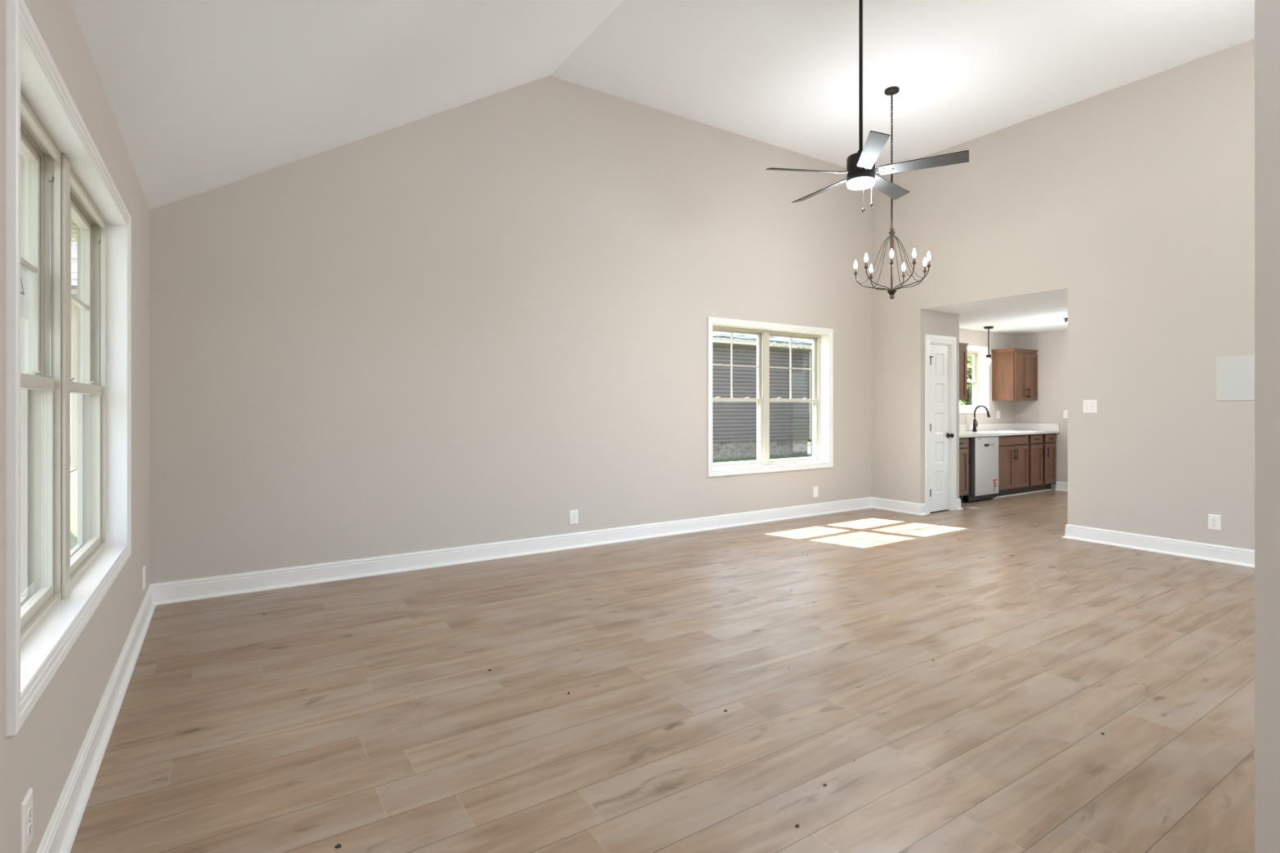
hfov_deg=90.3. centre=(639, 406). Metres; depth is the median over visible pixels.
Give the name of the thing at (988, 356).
pendant light
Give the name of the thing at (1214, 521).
wall outlet
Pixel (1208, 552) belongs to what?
baseboard
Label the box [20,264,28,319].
paper sign
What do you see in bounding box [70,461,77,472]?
road
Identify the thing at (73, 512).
grass
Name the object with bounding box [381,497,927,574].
baseboard
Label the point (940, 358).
door
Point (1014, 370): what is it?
upper cabinet
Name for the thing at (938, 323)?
wall
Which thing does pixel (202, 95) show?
ceiling
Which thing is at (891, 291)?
chandelier
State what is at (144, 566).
wall outlet
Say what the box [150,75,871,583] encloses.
wall
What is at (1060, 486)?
baseboard
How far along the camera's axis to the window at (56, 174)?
2.17 m
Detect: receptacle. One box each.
[27,806,31,820]
[27,822,31,836]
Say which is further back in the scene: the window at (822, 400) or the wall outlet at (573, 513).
the window at (822, 400)
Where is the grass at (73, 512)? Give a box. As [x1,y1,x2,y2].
[70,453,811,550]
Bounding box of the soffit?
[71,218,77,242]
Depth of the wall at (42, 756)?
2.06 m
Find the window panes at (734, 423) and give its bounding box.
[71,241,812,468]
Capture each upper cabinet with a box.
[959,342,968,399]
[991,347,1038,400]
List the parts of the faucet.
spout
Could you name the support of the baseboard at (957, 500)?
attached to the wall at (938, 323)
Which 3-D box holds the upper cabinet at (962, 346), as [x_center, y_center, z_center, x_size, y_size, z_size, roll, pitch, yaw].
[4.096,-0.490,8.746,0.976,0.790,0.382,0,0,-33]
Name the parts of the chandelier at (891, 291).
bulb, bulb, arm, rod, arm, rod, rod, stem, bulb, arm, rod, rod, arm, rod, rod, arm, arm, bulb, bulb, bulb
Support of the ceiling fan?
hanging from the ceiling
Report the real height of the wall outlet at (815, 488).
0.126 m
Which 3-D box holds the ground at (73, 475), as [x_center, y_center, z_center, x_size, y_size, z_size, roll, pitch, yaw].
[-13.656,1.877,20.941,120.000,0.300,130.000,0,0,-33]
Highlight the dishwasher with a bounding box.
[963,436,998,502]
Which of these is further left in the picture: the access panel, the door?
the door
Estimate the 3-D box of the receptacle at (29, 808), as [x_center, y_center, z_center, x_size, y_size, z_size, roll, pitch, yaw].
[-1.483,0.988,1.546,0.002,0.025,0.034,0,0,-33]
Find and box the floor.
[70,489,1254,852]
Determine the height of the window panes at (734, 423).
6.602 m
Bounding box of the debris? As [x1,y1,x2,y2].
[263,552,1104,848]
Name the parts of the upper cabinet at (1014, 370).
crown moulding, door, door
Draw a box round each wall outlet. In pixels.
[21,787,32,852]
[142,565,146,590]
[569,510,577,524]
[813,486,817,497]
[996,410,999,418]
[1208,514,1221,530]
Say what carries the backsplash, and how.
attached to the wall at (1051, 404)
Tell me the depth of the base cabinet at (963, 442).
8.34 m
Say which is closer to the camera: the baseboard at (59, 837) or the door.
the baseboard at (59, 837)
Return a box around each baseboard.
[35,555,382,852]
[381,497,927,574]
[955,497,963,510]
[1055,481,1067,491]
[1062,524,1254,568]
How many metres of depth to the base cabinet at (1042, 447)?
9.48 m
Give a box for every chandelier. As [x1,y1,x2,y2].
[853,198,930,299]
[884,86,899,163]
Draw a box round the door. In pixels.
[924,333,955,514]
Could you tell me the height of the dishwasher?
0.868 m
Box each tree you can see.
[773,342,811,442]
[959,354,972,404]
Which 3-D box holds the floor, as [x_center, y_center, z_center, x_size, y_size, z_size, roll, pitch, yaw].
[3.466,1.337,4.099,11.115,0.120,7.580,0,0,-33]
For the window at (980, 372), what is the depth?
9.80 m
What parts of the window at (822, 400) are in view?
sash, sash, sash, sash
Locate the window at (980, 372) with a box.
[959,345,989,413]
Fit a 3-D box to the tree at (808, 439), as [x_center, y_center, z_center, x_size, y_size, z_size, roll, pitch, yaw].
[8.136,-1.913,29.651,4.852,7.106,5.285,0,0,-33]
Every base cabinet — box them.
[959,437,970,502]
[991,434,1028,498]
[1023,433,1056,492]
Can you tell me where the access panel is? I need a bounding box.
[1215,355,1254,400]
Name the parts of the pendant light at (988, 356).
stem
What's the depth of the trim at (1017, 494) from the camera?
9.29 m
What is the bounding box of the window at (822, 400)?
[706,316,833,476]
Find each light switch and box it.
[1063,410,1067,418]
[1083,400,1097,413]
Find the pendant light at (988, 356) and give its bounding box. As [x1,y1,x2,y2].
[983,326,993,365]
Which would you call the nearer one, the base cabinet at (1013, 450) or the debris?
the debris
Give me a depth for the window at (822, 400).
7.26 m
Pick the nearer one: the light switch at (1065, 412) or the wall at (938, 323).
the wall at (938, 323)
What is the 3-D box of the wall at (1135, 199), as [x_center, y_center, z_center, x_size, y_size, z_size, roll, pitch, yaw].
[4.270,-0.873,6.137,0.115,4.300,5.022,0,0,-33]
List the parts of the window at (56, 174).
sash, sash, frame, sash, sash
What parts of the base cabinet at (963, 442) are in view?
drawer, door, handle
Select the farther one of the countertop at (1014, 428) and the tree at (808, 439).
the tree at (808, 439)
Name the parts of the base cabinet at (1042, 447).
drawer, door, drawer, door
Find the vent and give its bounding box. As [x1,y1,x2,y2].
[777,440,788,445]
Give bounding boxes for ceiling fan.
[765,0,968,212]
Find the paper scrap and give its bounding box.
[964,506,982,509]
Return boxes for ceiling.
[70,0,1254,334]
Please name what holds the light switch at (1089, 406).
attached to the wall at (1135, 199)
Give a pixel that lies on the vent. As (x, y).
(780, 442)
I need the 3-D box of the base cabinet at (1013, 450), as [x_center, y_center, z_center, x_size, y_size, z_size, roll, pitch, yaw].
[5.160,0.840,9.269,0.860,0.874,0.646,0,0,-33]
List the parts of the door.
knob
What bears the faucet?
on the countertop at (1014, 428)
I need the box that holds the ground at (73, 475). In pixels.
[70,422,811,510]
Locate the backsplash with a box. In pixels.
[959,422,1059,431]
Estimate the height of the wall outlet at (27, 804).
0.126 m
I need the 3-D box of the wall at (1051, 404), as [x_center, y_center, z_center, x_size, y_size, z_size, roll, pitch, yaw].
[7.662,0.060,7.886,0.150,2.434,6.040,0,0,-33]
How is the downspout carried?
on the grass at (73, 512)
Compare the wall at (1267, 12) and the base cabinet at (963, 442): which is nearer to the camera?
the wall at (1267, 12)
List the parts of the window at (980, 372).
sash, frame, sash, sill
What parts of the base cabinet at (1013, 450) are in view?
door, drawer, door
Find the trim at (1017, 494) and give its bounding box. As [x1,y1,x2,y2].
[992,488,1052,498]
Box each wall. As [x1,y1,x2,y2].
[0,0,150,852]
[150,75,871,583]
[871,38,1254,550]
[926,309,959,498]
[1014,329,1067,490]
[1254,0,1279,852]
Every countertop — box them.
[959,422,1059,437]
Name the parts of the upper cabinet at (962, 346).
crown moulding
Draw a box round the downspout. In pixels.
[811,349,812,456]
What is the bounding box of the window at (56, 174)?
[5,0,131,737]
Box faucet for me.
[972,404,990,431]
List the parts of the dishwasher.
door panel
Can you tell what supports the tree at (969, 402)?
on the ground at (73, 475)
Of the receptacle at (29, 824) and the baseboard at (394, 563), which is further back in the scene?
the baseboard at (394, 563)

